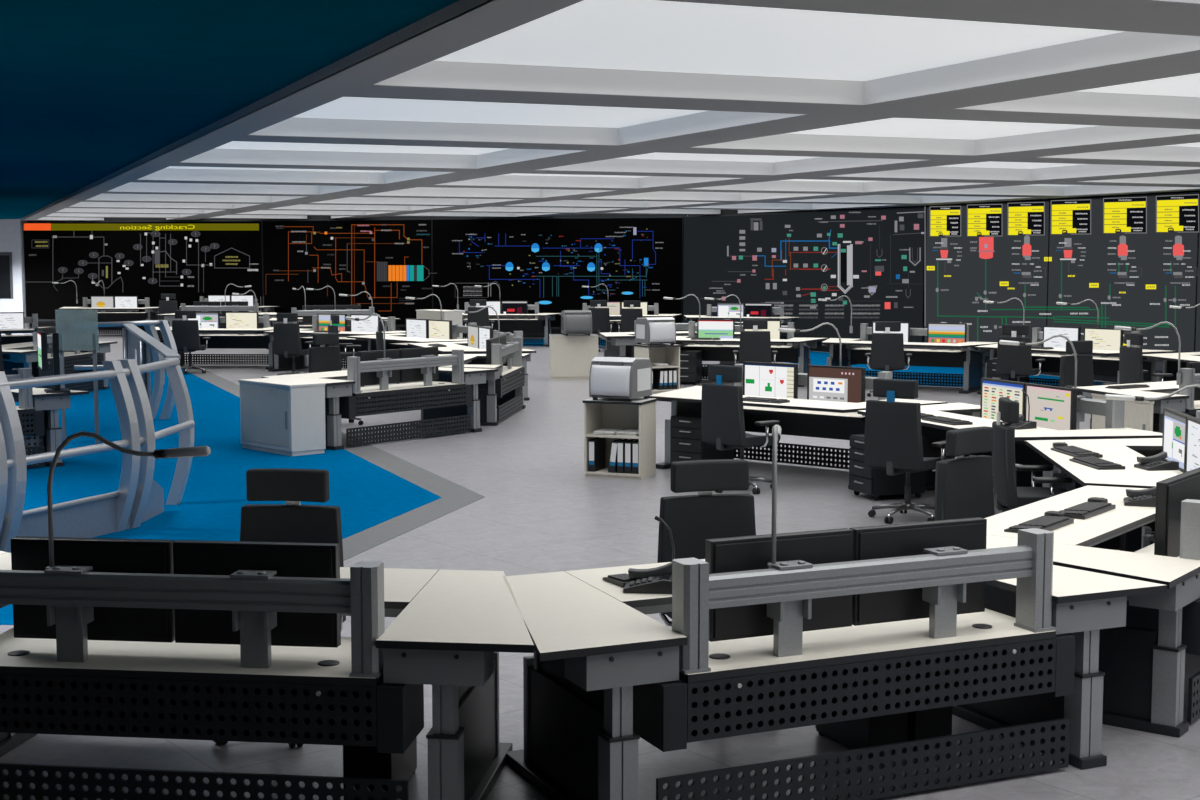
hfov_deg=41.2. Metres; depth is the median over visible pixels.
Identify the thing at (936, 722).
computer tower
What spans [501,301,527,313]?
monitor
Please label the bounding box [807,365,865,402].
monitor
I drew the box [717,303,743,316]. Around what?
monitor
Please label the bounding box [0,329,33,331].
countertop
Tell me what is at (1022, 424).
desk phone
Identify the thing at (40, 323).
wall
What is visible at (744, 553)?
monitor
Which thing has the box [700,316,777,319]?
countertop
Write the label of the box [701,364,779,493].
office chair
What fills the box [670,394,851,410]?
countertop
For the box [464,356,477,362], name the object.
countertop
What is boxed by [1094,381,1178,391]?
countertop
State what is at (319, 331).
keyboard
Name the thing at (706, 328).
monitor
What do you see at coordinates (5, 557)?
desk
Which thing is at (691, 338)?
keyboard
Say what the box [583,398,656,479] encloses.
bookcase
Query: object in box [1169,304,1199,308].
gooseneck lamp
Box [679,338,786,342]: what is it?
countertop
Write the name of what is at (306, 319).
monitor
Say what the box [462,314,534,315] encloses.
countertop
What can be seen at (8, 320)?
monitor
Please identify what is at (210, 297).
monitor
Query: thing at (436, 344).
keyboard
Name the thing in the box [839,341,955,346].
countertop
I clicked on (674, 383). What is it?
ring binder
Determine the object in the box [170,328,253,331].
countertop
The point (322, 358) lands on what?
office chair
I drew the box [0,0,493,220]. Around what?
ceiling
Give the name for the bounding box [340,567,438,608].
countertop
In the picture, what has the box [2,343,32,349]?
countertop
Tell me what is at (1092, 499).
computer mouse
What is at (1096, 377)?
wall
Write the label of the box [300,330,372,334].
countertop
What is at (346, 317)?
gooseneck lamp
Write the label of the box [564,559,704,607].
countertop
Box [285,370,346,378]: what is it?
countertop
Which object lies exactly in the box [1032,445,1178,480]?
countertop
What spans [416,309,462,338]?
storage cabinet
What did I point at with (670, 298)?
gooseneck lamp
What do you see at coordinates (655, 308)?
desk
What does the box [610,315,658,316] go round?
countertop
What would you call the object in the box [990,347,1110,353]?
countertop
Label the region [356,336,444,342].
countertop
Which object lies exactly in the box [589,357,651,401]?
printer
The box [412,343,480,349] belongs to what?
countertop
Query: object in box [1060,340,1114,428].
office chair
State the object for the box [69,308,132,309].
countertop
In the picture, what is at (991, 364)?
drawer pedestal
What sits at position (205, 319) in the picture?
monitor
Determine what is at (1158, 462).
desk phone
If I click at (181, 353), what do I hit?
drawer pedestal
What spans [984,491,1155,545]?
countertop
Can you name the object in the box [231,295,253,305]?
monitor
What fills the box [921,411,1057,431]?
countertop
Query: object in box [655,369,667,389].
ring binder
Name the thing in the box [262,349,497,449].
desk
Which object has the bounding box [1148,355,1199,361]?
countertop
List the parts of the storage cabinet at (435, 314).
shutter door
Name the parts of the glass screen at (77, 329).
post, pane, post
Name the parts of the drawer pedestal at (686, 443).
drawer, drawer, drawer, drawer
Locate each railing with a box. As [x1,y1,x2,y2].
[0,358,194,552]
[74,320,177,418]
[122,324,180,411]
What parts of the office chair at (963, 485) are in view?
backrest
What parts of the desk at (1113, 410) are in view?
panel, panel, panel, monitor rail, rail post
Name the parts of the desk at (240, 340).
panel, monitor rail, kick panel, rail post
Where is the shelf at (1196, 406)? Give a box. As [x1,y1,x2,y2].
[1185,400,1199,411]
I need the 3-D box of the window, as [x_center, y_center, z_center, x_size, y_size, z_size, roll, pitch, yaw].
[-22.011,-3.907,49.837,9.000,1.421,0.180,2,5,19]
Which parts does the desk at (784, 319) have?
rail post, monitor rail, rail post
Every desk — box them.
[0,314,50,353]
[0,551,10,569]
[0,561,533,799]
[2,332,117,401]
[6,368,88,467]
[59,297,158,333]
[145,314,273,368]
[156,303,276,328]
[179,296,279,333]
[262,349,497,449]
[264,315,405,371]
[270,307,400,336]
[347,323,476,350]
[408,326,535,400]
[415,337,529,425]
[462,302,560,346]
[503,528,1166,799]
[558,303,681,344]
[599,319,739,374]
[649,364,947,488]
[668,321,827,386]
[684,304,799,345]
[822,323,997,393]
[850,347,965,353]
[857,395,1161,489]
[975,328,1176,394]
[984,485,1199,737]
[1026,410,1199,548]
[1032,353,1118,361]
[1071,368,1199,432]
[1142,352,1199,400]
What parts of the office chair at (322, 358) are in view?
backrest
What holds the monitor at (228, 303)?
attached to the desk at (203, 308)
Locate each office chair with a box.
[0,331,17,371]
[157,294,177,322]
[172,310,210,373]
[212,468,345,747]
[272,313,312,374]
[308,333,364,426]
[328,314,360,360]
[376,320,399,383]
[463,299,494,327]
[588,300,613,351]
[617,301,642,331]
[657,459,755,626]
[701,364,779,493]
[733,320,777,363]
[864,378,947,523]
[865,321,911,396]
[935,426,994,520]
[992,397,1071,509]
[993,324,1044,381]
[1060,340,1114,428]
[1119,332,1172,383]
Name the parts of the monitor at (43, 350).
mount arm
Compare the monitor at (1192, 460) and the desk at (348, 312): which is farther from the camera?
the desk at (348, 312)
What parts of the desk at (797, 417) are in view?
panel, rail post, kick panel, monitor rail, rail post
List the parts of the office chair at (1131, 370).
backrest, armrest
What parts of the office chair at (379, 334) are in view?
backrest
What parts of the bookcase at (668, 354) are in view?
panel, panel, shelf, shelf, panel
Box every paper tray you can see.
[592,395,627,398]
[651,342,673,343]
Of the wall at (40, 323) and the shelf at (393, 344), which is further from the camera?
the wall at (40, 323)
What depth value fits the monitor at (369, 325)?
30.49 m
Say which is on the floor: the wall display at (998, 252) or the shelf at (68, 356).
the wall display at (998, 252)
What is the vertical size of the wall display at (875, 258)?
3.220 m
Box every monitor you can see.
[0,312,24,328]
[11,536,174,642]
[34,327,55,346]
[37,330,52,371]
[91,296,114,307]
[114,296,137,307]
[173,540,340,647]
[187,312,219,327]
[193,301,220,316]
[208,295,230,300]
[221,301,247,316]
[225,312,257,328]
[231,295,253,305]
[302,305,331,322]
[318,313,346,331]
[332,305,360,309]
[350,314,379,331]
[356,349,399,385]
[399,347,438,381]
[406,318,427,337]
[428,319,451,339]
[467,325,478,348]
[475,301,500,313]
[479,326,492,348]
[486,337,497,364]
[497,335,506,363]
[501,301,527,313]
[594,302,620,314]
[621,302,647,314]
[697,319,734,338]
[705,528,852,641]
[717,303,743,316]
[743,320,780,338]
[743,361,797,398]
[745,303,771,316]
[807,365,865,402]
[849,517,986,625]
[872,321,909,341]
[927,323,966,347]
[980,378,1024,420]
[1024,383,1076,429]
[1042,326,1080,347]
[1084,327,1122,350]
[1154,468,1199,556]
[1162,408,1192,472]
[1185,417,1199,471]
[1186,362,1199,400]
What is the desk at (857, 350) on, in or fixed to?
attached to the desk at (853, 351)
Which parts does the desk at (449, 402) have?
panel, panel, leg, rail post, perforated door, kick panel, monitor rail, perforated door, panel, panel, rail post, leg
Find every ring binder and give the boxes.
[588,437,604,471]
[608,438,627,472]
[617,439,631,472]
[624,439,636,473]
[632,440,638,473]
[652,369,663,389]
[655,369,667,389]
[663,369,672,388]
[670,369,676,388]
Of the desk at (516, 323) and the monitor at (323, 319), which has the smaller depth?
the monitor at (323, 319)
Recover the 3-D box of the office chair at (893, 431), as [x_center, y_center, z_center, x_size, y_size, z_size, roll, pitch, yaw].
[2.563,0.409,13.321,0.720,1.190,0.621,4,7,40]
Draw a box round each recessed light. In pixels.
[167,166,389,172]
[216,141,507,154]
[294,97,705,127]
[433,0,1124,80]
[504,173,649,177]
[617,152,817,161]
[779,179,872,181]
[787,118,1098,139]
[937,161,1084,168]
[1023,184,1076,185]
[1079,73,1199,96]
[1165,142,1199,146]
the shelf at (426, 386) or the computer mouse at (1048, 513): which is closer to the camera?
the computer mouse at (1048, 513)
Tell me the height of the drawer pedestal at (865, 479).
0.560 m
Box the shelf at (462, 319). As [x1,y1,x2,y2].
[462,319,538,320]
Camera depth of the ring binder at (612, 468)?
15.85 m
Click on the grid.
(496, 17)
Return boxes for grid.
[24,0,1199,220]
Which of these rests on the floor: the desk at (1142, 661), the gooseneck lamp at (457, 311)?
the desk at (1142, 661)
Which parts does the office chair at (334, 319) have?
backrest, armrest, seat, armrest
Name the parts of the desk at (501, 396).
panel, panel, panel, leg, rail post, panel, perforated door, kick panel, monitor rail, rail post, perforated door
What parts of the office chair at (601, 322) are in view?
backrest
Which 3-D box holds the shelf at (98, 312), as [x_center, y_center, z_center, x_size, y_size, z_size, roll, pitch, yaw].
[-13.564,-2.426,44.502,1.856,0.030,0.620,0,5,2]
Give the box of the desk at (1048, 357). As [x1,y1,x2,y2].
[1032,353,1118,361]
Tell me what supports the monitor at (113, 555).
attached to the desk at (449, 630)
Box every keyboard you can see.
[314,330,339,332]
[428,343,446,346]
[603,573,633,587]
[690,338,720,339]
[743,397,789,403]
[921,413,933,418]
[922,416,972,424]
[1004,516,1073,532]
[1031,346,1053,349]
[1051,446,1102,457]
[1060,502,1115,519]
[1069,456,1124,469]
[1105,384,1149,388]
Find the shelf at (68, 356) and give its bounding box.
[48,352,100,360]
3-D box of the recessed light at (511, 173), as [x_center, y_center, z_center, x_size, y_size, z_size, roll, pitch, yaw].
[-0.255,-3.279,22.636,3.400,0.020,3.720,-2,6,-22]
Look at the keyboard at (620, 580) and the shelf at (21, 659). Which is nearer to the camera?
the shelf at (21, 659)
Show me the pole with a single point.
(55, 336)
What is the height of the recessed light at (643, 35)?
0.020 m
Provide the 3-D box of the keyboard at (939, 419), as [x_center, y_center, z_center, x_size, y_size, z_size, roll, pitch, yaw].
[2.985,0.177,13.721,0.190,0.030,0.490,-2,6,-21]
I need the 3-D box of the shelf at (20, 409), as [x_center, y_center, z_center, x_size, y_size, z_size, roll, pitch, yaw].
[-6.731,0.141,16.064,1.856,0.030,0.620,-5,7,-43]
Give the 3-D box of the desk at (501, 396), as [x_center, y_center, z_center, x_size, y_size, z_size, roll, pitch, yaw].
[-1.858,-0.301,21.992,1.356,1.045,3.056,1,5,6]
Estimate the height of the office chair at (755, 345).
1.190 m
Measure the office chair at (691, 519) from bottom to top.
1.190 m
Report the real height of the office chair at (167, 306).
1.190 m
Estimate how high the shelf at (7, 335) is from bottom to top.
0.030 m
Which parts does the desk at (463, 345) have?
monitor rail, rail post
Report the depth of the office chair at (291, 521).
7.58 m
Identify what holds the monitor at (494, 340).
attached to the desk at (501, 396)
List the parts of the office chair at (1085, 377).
backrest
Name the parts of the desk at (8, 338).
monitor rail, rail post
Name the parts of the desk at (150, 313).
rail post, monitor rail, kick panel, rail post, panel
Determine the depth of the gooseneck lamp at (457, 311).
21.47 m
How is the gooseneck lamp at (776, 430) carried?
on the desk at (603, 675)
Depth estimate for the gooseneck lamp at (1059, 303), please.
24.94 m
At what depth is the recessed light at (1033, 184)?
27.71 m
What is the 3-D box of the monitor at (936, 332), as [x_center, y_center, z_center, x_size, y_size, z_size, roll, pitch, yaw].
[5.803,-1.086,26.621,0.655,0.400,0.138,3,6,29]
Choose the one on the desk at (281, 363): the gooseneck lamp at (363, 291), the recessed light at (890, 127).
the gooseneck lamp at (363, 291)
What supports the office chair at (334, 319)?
on the floor
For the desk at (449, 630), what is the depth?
6.09 m
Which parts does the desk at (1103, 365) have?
rail post, kick panel, monitor rail, rail post, panel, panel, leg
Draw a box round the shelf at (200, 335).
[199,334,267,336]
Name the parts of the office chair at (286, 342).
backrest, seat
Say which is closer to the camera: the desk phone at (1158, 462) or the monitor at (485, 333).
the desk phone at (1158, 462)
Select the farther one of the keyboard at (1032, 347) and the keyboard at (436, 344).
the keyboard at (436, 344)
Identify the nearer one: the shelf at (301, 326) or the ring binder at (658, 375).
the ring binder at (658, 375)
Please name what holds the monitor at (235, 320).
attached to the desk at (240, 340)
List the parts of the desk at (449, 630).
panel, perforated door, monitor rail, kick panel, perforated door, rail post, leg, panel, panel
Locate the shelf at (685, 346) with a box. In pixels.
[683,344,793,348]
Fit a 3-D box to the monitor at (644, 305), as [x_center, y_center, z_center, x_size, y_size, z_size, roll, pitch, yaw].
[0.843,-2.215,39.126,0.655,0.400,0.138,0,5,-2]
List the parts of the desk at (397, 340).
panel, monitor rail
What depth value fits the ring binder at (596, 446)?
15.95 m
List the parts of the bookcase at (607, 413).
panel, shelf, shelf, panel, panel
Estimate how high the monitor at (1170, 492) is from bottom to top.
0.400 m
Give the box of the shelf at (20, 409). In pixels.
[16,406,33,412]
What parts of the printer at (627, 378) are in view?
lid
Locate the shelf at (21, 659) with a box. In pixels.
[0,628,383,685]
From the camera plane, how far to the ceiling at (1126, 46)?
16.71 m
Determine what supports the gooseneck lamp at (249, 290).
on the desk at (240, 340)
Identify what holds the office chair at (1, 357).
on the floor
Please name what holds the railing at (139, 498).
on the floor
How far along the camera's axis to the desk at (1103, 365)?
24.71 m
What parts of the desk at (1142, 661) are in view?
panel, panel, leg, rail post, kick panel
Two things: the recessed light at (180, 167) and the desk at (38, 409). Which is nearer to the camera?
the desk at (38, 409)
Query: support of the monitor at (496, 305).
attached to the desk at (516, 323)
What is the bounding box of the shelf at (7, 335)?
[1,334,32,337]
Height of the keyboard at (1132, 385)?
0.030 m
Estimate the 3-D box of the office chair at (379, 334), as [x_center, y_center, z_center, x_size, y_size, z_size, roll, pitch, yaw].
[-3.226,-0.667,25.238,0.621,1.190,0.720,-1,5,-10]
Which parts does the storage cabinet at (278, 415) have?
shutter door, door handle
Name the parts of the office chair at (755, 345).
backrest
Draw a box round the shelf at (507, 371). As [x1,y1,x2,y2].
[500,366,523,377]
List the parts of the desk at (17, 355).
panel, panel, leg, rail post, monitor rail, perforated door, kick panel, panel, perforated door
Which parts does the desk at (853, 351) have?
panel, panel, leg, rail post, monitor rail, kick panel, rail post, panel, panel, leg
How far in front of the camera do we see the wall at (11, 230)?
48.25 m
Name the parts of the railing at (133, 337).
post, plate, post, handrail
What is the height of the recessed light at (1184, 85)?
0.020 m
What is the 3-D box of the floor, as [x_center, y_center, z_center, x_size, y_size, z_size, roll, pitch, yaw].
[-3.000,0.081,24.105,46.000,0.104,64.000,0,5,0]
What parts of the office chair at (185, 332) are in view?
backrest, seat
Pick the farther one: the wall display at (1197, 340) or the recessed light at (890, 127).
the wall display at (1197, 340)
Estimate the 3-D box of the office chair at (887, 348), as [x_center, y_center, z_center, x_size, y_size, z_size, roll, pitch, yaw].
[4.514,-0.643,24.968,0.720,1.190,0.621,1,5,14]
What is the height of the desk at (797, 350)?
1.045 m
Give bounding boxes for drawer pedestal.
[160,339,183,366]
[272,341,292,366]
[670,412,733,463]
[680,350,701,384]
[849,434,925,500]
[986,360,1028,382]
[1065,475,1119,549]
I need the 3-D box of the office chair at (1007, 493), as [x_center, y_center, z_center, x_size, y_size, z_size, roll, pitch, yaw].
[3.104,0.590,11.321,0.622,1.190,0.720,0,5,4]
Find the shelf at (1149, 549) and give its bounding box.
[1135,544,1179,557]
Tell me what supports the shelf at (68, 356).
attached to the desk at (17, 355)
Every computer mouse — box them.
[1044,511,1065,516]
[1052,442,1067,446]
[1087,497,1107,502]
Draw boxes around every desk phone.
[623,516,674,593]
[1003,389,1036,429]
[1124,487,1155,506]
[1134,451,1178,470]
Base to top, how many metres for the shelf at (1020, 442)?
0.030 m
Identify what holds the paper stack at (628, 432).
on the bookcase at (607, 413)
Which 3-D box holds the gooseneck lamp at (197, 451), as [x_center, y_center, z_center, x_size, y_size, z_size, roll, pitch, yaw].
[-1.819,0.447,6.146,0.669,0.654,0.040,1,5,7]
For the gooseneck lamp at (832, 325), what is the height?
0.654 m
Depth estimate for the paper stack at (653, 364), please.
25.72 m
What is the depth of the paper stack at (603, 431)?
15.92 m
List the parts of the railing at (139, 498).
blade, blade, rail, kick plate, handrail, rail, blade, blade, corner plate, blade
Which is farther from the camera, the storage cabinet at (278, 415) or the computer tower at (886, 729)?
the storage cabinet at (278, 415)
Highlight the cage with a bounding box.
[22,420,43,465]
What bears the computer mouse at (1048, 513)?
on the desk at (1142, 661)
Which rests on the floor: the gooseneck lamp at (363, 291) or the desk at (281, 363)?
the desk at (281, 363)
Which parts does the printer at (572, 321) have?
lid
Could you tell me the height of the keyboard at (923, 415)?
0.030 m
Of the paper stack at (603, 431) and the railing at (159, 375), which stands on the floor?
the railing at (159, 375)
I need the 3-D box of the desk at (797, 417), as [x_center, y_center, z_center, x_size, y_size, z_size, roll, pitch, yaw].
[1.806,0.229,16.125,3.056,1.045,1.356,4,7,40]
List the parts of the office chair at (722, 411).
backrest, seat, armrest post, armrest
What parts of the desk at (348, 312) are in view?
rail post, monitor rail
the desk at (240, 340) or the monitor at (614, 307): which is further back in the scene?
the monitor at (614, 307)
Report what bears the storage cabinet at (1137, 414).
on the floor
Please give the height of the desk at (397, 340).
1.045 m
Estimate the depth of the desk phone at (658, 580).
6.80 m
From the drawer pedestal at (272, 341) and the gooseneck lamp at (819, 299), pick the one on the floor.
the drawer pedestal at (272, 341)
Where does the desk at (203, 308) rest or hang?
on the floor
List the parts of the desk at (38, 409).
monitor rail, rail post, perforated door, kick panel, panel, panel, leg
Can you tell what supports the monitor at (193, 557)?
attached to the desk at (449, 630)
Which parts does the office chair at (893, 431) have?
backrest, seat, armrest, armrest post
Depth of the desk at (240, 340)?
31.83 m
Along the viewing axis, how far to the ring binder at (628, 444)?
15.79 m
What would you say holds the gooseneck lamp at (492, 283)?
on the desk at (516, 323)
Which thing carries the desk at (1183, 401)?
on the floor
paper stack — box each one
[593,428,621,434]
[616,429,638,435]
[652,363,668,366]
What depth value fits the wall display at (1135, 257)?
27.16 m
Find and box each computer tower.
[343,737,416,799]
[815,712,907,757]
[907,706,951,750]
[1002,464,1053,512]
[1119,521,1154,551]
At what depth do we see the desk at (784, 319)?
37.62 m
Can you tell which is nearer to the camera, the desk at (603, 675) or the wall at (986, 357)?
the desk at (603, 675)
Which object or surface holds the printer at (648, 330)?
on the bookcase at (668, 354)
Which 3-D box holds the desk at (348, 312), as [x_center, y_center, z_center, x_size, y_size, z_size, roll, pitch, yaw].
[-6.230,-1.623,36.634,3.056,1.045,1.356,-2,5,-20]
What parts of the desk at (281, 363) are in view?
panel, rail post, kick panel, monitor rail, rail post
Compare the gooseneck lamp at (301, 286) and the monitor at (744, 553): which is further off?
the gooseneck lamp at (301, 286)
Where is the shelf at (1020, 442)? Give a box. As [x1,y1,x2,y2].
[942,429,1025,444]
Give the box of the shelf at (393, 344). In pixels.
[389,343,412,346]
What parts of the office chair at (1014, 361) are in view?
backrest, seat, armrest post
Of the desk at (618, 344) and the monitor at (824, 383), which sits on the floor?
the desk at (618, 344)
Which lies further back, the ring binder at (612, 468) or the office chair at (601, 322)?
the office chair at (601, 322)
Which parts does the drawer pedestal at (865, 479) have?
drawer, drawer, drawer, drawer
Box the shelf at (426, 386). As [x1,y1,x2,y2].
[352,381,465,395]
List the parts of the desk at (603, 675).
panel, panel, leg, rail post, perforated door, kick panel, monitor rail, perforated door, panel, panel, rail post, leg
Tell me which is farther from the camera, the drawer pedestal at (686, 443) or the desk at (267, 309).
the desk at (267, 309)
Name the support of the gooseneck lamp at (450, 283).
on the desk at (516, 323)
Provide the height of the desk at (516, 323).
1.045 m
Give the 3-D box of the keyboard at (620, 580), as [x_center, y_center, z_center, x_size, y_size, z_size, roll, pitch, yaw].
[0.272,0.777,7.073,0.490,0.030,0.190,-3,6,-28]
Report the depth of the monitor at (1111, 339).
24.66 m
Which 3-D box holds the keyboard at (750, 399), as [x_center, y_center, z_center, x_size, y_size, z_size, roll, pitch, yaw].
[1.610,0.000,15.683,0.490,0.030,0.190,4,7,40]
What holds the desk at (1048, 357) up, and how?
attached to the desk at (1103, 365)
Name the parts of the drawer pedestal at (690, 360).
drawer, drawer, drawer, drawer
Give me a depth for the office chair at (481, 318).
37.26 m
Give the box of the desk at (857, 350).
[850,347,965,353]
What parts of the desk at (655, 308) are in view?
kick panel, monitor rail, rail post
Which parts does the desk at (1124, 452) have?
panel, rail post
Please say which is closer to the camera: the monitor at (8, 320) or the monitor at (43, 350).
the monitor at (43, 350)
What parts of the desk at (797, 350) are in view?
rail post, monitor rail, kick panel, rail post, panel, panel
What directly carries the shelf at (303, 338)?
attached to the desk at (281, 363)
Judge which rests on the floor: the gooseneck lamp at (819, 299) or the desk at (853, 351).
the desk at (853, 351)
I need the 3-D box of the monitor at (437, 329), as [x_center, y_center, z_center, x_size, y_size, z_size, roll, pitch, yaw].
[-2.763,-1.201,27.891,0.138,0.400,0.655,-4,7,-41]
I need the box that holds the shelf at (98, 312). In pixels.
[98,312,147,313]
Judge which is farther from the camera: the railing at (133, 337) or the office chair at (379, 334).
the office chair at (379, 334)
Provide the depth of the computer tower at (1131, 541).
11.21 m
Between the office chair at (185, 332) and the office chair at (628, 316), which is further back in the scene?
the office chair at (628, 316)
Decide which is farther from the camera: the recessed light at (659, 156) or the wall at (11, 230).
the wall at (11, 230)
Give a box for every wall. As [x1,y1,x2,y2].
[0,219,29,328]
[28,214,686,337]
[688,205,930,351]
[931,199,1056,374]
[1053,191,1199,382]
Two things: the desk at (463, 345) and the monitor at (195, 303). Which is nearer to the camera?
the desk at (463, 345)
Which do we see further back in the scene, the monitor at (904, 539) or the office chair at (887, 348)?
the office chair at (887, 348)
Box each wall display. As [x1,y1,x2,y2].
[23,220,263,320]
[262,219,432,330]
[432,217,683,330]
[683,207,926,348]
[924,200,1050,355]
[1046,192,1199,372]
[1195,220,1199,351]
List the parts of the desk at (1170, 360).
panel, panel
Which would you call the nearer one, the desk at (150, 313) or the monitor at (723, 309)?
the monitor at (723, 309)
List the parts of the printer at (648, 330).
lid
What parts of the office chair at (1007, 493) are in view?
backrest, armrest post, armrest, seat, armrest, armrest post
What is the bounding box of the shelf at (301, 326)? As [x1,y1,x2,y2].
[299,325,349,327]
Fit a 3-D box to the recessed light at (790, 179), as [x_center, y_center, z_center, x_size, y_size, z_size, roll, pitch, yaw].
[3.522,-3.417,24.173,3.400,0.020,3.720,-2,6,-22]
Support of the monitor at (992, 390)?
attached to the desk at (1113, 410)
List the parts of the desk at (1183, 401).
panel, panel, leg, rail post, monitor rail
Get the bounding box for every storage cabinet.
[238,378,325,455]
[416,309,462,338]
[549,334,598,379]
[1091,393,1153,431]
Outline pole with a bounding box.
[44,333,69,392]
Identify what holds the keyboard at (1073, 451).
on the desk at (1124, 452)
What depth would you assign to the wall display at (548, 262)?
42.71 m
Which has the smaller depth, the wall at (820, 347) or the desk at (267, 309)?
the wall at (820, 347)
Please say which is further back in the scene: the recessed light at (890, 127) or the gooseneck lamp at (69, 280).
the gooseneck lamp at (69, 280)
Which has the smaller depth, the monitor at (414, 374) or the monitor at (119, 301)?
the monitor at (414, 374)
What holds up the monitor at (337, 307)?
attached to the desk at (348, 312)
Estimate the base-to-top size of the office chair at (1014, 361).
1.190 m
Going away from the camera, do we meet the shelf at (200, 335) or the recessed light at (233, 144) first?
the recessed light at (233, 144)
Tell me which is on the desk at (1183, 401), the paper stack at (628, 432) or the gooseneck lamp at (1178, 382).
the gooseneck lamp at (1178, 382)
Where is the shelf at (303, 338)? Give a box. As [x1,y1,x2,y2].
[300,337,363,340]
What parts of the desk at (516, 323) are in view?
rail post, monitor rail, kick panel, rail post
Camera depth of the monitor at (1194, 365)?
16.72 m
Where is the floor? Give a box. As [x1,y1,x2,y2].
[0,323,1199,799]
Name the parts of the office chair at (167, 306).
backrest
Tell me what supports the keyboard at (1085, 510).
on the desk at (1142, 661)
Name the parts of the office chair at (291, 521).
backrest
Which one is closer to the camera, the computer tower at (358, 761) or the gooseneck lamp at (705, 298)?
the computer tower at (358, 761)
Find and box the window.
[0,252,12,298]
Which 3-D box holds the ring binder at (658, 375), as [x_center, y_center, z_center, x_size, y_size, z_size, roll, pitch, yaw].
[0.925,-0.332,25.811,0.096,0.319,0.282,-3,6,-28]
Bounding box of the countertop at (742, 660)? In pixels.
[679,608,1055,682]
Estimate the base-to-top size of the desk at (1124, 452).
1.045 m
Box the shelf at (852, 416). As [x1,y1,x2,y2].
[743,406,864,420]
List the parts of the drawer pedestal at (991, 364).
drawer, drawer, drawer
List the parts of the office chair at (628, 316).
backrest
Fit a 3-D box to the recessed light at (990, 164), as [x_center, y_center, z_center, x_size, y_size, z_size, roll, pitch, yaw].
[5.197,-3.049,20.088,3.400,0.020,3.720,-2,6,-22]
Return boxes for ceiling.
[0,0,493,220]
[37,0,1199,219]
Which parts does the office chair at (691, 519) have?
armrest post, seat, backrest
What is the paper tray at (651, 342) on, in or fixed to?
on the printer at (648, 330)
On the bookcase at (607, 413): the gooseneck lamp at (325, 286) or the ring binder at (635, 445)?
the ring binder at (635, 445)
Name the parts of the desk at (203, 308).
rail post, monitor rail, rail post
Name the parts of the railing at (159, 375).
rail, handrail, blade, blade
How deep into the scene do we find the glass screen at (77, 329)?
18.60 m
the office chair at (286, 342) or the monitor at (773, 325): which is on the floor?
the office chair at (286, 342)
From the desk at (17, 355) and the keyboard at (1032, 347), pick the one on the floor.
the desk at (17, 355)
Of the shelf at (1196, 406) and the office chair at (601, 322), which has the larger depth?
the office chair at (601, 322)
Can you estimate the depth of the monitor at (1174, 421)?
11.41 m
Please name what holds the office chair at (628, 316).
on the floor
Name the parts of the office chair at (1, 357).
backrest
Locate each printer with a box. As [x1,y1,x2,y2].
[561,310,591,335]
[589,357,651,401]
[635,317,675,345]
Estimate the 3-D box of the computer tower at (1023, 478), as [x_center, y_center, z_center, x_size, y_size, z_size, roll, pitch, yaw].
[3.622,0.780,13.376,0.456,0.440,0.200,-2,6,-21]
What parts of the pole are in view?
plate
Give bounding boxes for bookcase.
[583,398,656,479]
[633,344,680,393]
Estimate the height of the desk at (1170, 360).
1.045 m
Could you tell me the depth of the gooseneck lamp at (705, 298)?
28.02 m
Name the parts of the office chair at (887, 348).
seat, backrest, armrest post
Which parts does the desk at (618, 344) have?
panel, panel, leg, monitor rail, kick panel, panel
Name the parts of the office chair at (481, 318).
backrest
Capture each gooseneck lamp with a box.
[45,431,210,569]
[52,280,77,302]
[224,284,251,305]
[232,290,256,311]
[292,286,305,309]
[306,286,335,309]
[339,291,372,313]
[345,313,384,357]
[405,294,441,319]
[432,283,458,308]
[454,306,499,343]
[475,283,499,290]
[582,283,607,291]
[663,294,699,318]
[704,294,741,331]
[768,425,780,568]
[778,322,841,365]
[818,295,852,332]
[983,297,1024,336]
[999,335,1077,410]
[1056,299,1098,327]
[1104,384,1199,400]
[1114,321,1180,384]
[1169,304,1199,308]
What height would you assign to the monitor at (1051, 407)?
0.400 m
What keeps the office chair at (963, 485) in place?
on the floor
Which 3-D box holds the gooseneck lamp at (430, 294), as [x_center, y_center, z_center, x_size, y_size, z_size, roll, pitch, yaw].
[-3.126,-1.556,28.328,0.669,0.654,0.040,1,5,9]
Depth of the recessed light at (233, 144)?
18.18 m
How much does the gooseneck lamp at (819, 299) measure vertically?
0.654 m
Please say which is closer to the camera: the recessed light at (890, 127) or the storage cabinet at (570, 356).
the recessed light at (890, 127)
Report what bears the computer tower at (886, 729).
on the floor
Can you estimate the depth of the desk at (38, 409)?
16.57 m
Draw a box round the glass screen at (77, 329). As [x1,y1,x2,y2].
[55,309,99,443]
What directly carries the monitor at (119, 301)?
attached to the desk at (150, 313)

